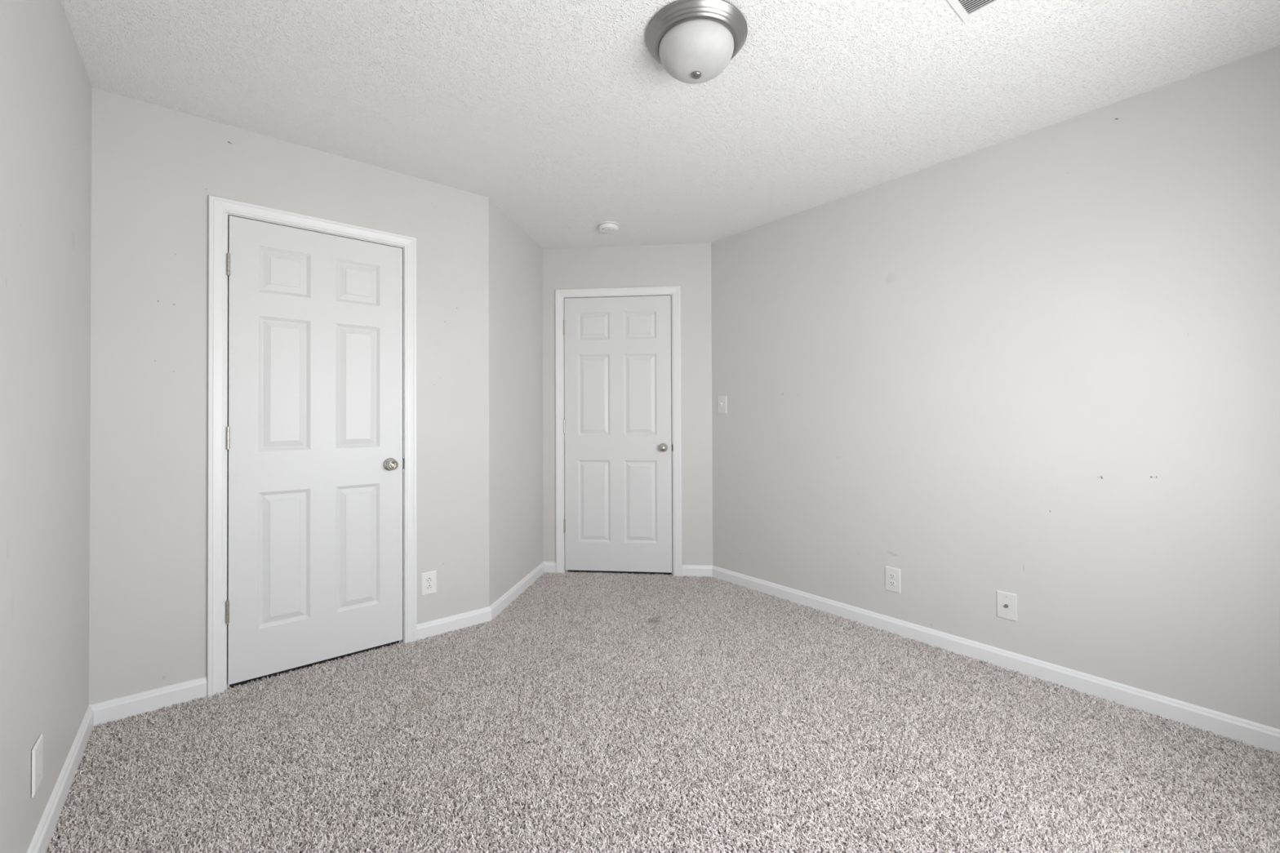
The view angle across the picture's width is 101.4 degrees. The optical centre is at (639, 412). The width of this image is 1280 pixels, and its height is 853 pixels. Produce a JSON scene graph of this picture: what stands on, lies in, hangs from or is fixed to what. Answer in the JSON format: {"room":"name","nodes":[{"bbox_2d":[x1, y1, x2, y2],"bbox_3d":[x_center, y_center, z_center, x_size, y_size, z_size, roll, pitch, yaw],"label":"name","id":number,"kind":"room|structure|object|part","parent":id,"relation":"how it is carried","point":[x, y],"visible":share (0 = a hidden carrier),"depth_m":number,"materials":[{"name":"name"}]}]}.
{"room":"empty bedroom","nodes":[
{"label":"empty bedroom","id":0,"kind":"room"},
{"bbox_2d":[0,0,91,852],"bbox_3d":[-1.116,0.005,0.711,0.115,2.540,3.480,0,-1,-39],"label":"wall","id":1,"kind":"structure","parent":0,"point":[46,86],"depth_m":1.41,"materials":[{"name":"paint"}]},
{"bbox_2d":[31,733,43,797],"bbox_3d":[-1.592,0.931,1.383,0.008,0.121,0.090,0,-1,-39],"label":"blank plate","id":2,"kind":"object","parent":1,"relation":"attached to","point":[37,764],"visible":1,"depth_m":1.37,"materials":[{"name":"white plastic"}]},
{"bbox_2d":[26,705,93,852],"bbox_3d":[-1.062,1.149,0.743,0.014,0.094,3.250,0,-1,-39],"label":"baseboard","id":3,"kind":"structure","parent":1,"relation":"attached to","point":[43,834],"depth_m":1.58,"materials":[{"name":"white paint"}]},
{"bbox_2d":[88,87,488,705],"bbox_3d":[-1.569,0.022,2.523,1.715,2.540,0.115,0,-1,-40],"label":"wall","id":4,"kind":"structure","parent":0,"point":[155,169],"depth_m":2.18,"materials":[{"name":"paint"}]},
{"bbox_2d":[89,675,207,726],"bbox_3d":[-1.961,1.164,2.099,0.347,0.094,0.014,0,-1,-40],"label":"baseboard","id":5,"kind":"structure","parent":4,"relation":"attached to","point":[134,704],"depth_m":2.09,"materials":[{"name":"white paint"}]},
{"bbox_2d":[207,195,417,697],"bbox_3d":[-1.528,0.151,2.517,0.846,2.143,0.174,0,-1,-40],"label":"door","id":6,"kind":"structure","parent":4,"relation":"in","point":[312,538],"depth_m":2.46,"materials":[{"name":"white paint"}]},
{"bbox_3d":[-1.808,0.140,2.236,0.057,2.125,0.019,0,-1,-40],"label":"casing","id":7,"kind":"part","parent":6,"relation":"part of","materials":[{"name":"white paint"}]},
{"bbox_3d":[-1.509,-0.892,2.497,0.846,0.057,0.019,0,-1,-40],"label":"casing","id":8,"kind":"part","parent":6,"relation":"part of","materials":[{"name":"white paint"}]},
{"bbox_3d":[-1.262,0.267,2.660,0.054,0.054,0.055,0,-1,-40],"label":"knob","id":9,"kind":"part","parent":6,"relation":"part of","materials":[{"name":"silver metal"}]},
{"bbox_3d":[-1.201,0.142,2.741,0.057,2.125,0.019,0,-1,-40],"label":"casing","id":10,"kind":"part","parent":6,"relation":"part of","materials":[{"name":"white paint"}]},
{"bbox_2d":[421,570,436,595],"bbox_3d":[-1.127,0.914,2.800,0.080,0.120,0.008,0,-1,-40],"label":"wall outlet","id":11,"kind":"object","parent":4,"relation":"attached to","point":[428,580],"visible":1,"depth_m":2.80,"materials":[{"name":"white plastic"}]},
{"bbox_2d":[426,584,432,590],"bbox_3d":[-1.126,0.934,2.799,0.034,0.027,0.003,0,-1,-40],"label":"receptacle","id":12,"kind":"object","parent":11,"relation":"attached to","point":[428,587],"depth_m":2.80,"materials":[{"name":"white plastic"}]},
{"bbox_2d":[426,577,432,582],"bbox_3d":[-1.126,0.895,2.799,0.034,0.027,0.003,0,-1,-40],"label":"receptacle","id":13,"kind":"object","parent":11,"relation":"attached to","point":[428,580],"depth_m":2.80,"materials":[{"name":"white plastic"}]},
{"bbox_2d":[417,606,491,640],"bbox_3d":[-1.018,1.166,2.884,0.411,0.094,0.014,0,-1,-40],"label":"baseboard","id":14,"kind":"structure","parent":4,"relation":"attached to","point":[427,629],"depth_m":2.87,"materials":[{"name":"white paint"}]},
{"bbox_2d":[488,198,543,606],"bbox_3d":[-0.853,0.028,3.558,0.115,2.540,1.056,0,0,8],"label":"wall","id":15,"kind":"structure","parent":0,"point":[516,509],"depth_m":3.39,"materials":[{"name":"paint"}]},
{"bbox_2d":[489,561,544,620],"bbox_3d":[-0.792,1.170,3.482,0.014,0.094,0.952,0,0,8],"label":"baseboard","id":16,"kind":"structure","parent":15,"relation":"attached to","point":[508,597],"depth_m":3.38,"materials":[{"name":"white paint"}]},
{"bbox_2d":[542,243,712,565],"bbox_3d":[-0.128,0.028,3.961,1.425,2.540,0.115,0,0,6],"label":"wall","id":17,"kind":"structure","parent":0,"point":[688,266],"depth_m":3.87,"materials":[{"name":"paint"}]},
{"bbox_2d":[543,561,555,573],"bbox_3d":[-0.680,1.174,3.942,0.100,0.094,0.014,0,0,6],"label":"baseboard","id":18,"kind":"structure","parent":17,"relation":"attached to","point":[549,566],"depth_m":3.94,"materials":[{"name":"white paint"}]},
{"bbox_2d":[555,285,681,576],"bbox_3d":[-0.162,0.151,3.931,0.941,2.154,0.180,0,0,6],"label":"door","id":19,"kind":"structure","parent":17,"relation":"in","point":[618,350],"depth_m":3.91,"materials":[{"name":"white paint"}]},
{"bbox_3d":[-0.605,0.144,3.940,0.058,2.136,0.019,0,0,6],"label":"casing","id":20,"kind":"part","parent":19,"relation":"part of","materials":[{"name":"white paint"}]},
{"bbox_3d":[-0.170,-0.898,3.905,0.941,0.058,0.019,0,0,6],"label":"casing","id":21,"kind":"part","parent":19,"relation":"part of","materials":[{"name":"white paint"}]},
{"bbox_3d":[0.168,0.261,3.837,0.055,0.055,0.060,0,0,6],"label":"knob","id":22,"kind":"part","parent":19,"relation":"part of","materials":[{"name":"silver metal"}]},
{"bbox_3d":[0.274,0.139,3.852,0.058,2.136,0.019,0,0,6],"label":"casing","id":23,"kind":"part","parent":19,"relation":"part of","materials":[{"name":"white paint"}]},
{"bbox_2d":[681,564,712,577],"bbox_3d":[0.420,1.168,3.832,0.225,0.094,0.014,0,0,6],"label":"baseboard","id":24,"kind":"structure","parent":17,"relation":"attached to","point":[699,571],"depth_m":3.83,"materials":[{"name":"white paint"}]},
{"bbox_2d":[45,569,1279,852],"bbox_3d":[-0.055,1.240,2.019,3.449,0.083,4.154,0,-1,-40],"label":"floor","id":25,"kind":"structure","parent":0,"point":[598,711],"depth_m":1.82,"materials":[{"name":"grey carpet"}]},
{"bbox_2d":[60,0,1279,248],"bbox_3d":[-0.066,-1.308,2.040,3.449,0.100,4.154,0,-1,-40],"label":"ceiling","id":26,"kind":"structure","parent":0,"point":[561,114],"depth_m":2.00,"materials":[{"name":"white paint"}]},
{"bbox_2d":[597,221,619,233],"bbox_3d":[-0.208,-1.226,3.485,0.144,0.040,0.144,0,-1,-40],"label":"smoke detector","id":27,"kind":"object","parent":26,"relation":"attached to","point":[606,227],"visible":1,"depth_m":3.44,"materials":[{"name":"white plastic"}]},
{"bbox_3d":[-0.209,-1.242,3.486,0.144,0.008,0.144,0,-1,-40],"label":"plate","id":28,"kind":"part","parent":27,"relation":"part of","materials":[{"name":"white plastic"}]},
{"bbox_2d":[645,0,747,84],"bbox_3d":[0.188,-1.191,1.751,0.337,0.142,0.337,0,-1,-40],"label":"ceiling light","id":29,"kind":"object","parent":26,"relation":"attached to","point":[695,41],"visible":1,"depth_m":1.67,"materials":[{"name":"white glass"}]},
{"bbox_3d":[0.188,-1.176,1.750,0.250,0.091,0.250,0,-1,-40],"label":"lamp shade","id":30,"kind":"part","parent":29,"relation":"part of","materials":[{"name":"white glass"}]},
{"bbox_2d":[946,0,1004,21],"bbox_3d":[1.044,-1.264,1.491,0.260,0.006,0.310,0,-1,-40],"label":"ceiling vent","id":31,"kind":"object","parent":26,"relation":"in","point":[965,10],"visible":1,"depth_m":1.63,"materials":[{"name":"white metal"}]},
{"bbox_2d":[711,45,1279,729],"bbox_3d":[1.546,0.011,2.705,0.115,2.540,3.138,0,-1,-40],"label":"wall","id":32,"kind":"structure","parent":0,"point":[1041,366],"depth_m":2.31,"materials":[{"name":"paint"}]},
{"bbox_2d":[717,395,726,413],"bbox_3d":[0.583,-0.053,3.755,0.022,0.126,0.086,0,-1,-40],"label":"light switch","id":33,"kind":"object","parent":32,"relation":"attached to","point":[722,400],"visible":1,"depth_m":3.76,"materials":[{"name":"white plastic"}]},
{"bbox_2d":[884,565,900,593],"bbox_3d":[1.363,0.903,2.826,0.008,0.130,0.083,0,-1,-40],"label":"wall outlet","id":34,"kind":"object","parent":32,"relation":"attached to","point":[892,575],"visible":1,"depth_m":2.82,"materials":[{"name":"white plastic"}]},
{"bbox_2d":[888,580,895,586],"bbox_3d":[1.361,0.923,2.824,0.003,0.027,0.034,0,-1,-40],"label":"receptacle","id":35,"kind":"object","parent":34,"relation":"attached to","point":[891,583],"depth_m":2.82,"materials":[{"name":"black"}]},
{"bbox_2d":[888,573,895,578],"bbox_3d":[1.361,0.884,2.825,0.003,0.027,0.034,0,-1,-40],"label":"receptacle","id":36,"kind":"object","parent":34,"relation":"attached to","point":[891,575],"depth_m":2.82,"materials":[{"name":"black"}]},
{"bbox_2d":[711,565,1279,754],"bbox_3d":[1.479,1.154,2.680,0.014,0.094,2.976,0,-1,-40],"label":"baseboard","id":37,"kind":"structure","parent":32,"relation":"attached to","point":[1250,732],"depth_m":2.30,"materials":[{"name":"white paint"}]},
{"bbox_2d":[996,590,1017,622],"bbox_3d":[1.693,0.896,2.421,0.018,0.124,0.080,0,-1,-40],"label":"cable plate","id":38,"kind":"object","parent":32,"relation":"attached to","point":[1006,602],"visible":1,"depth_m":2.42,"materials":[{"name":"white plastic"}]}
]}

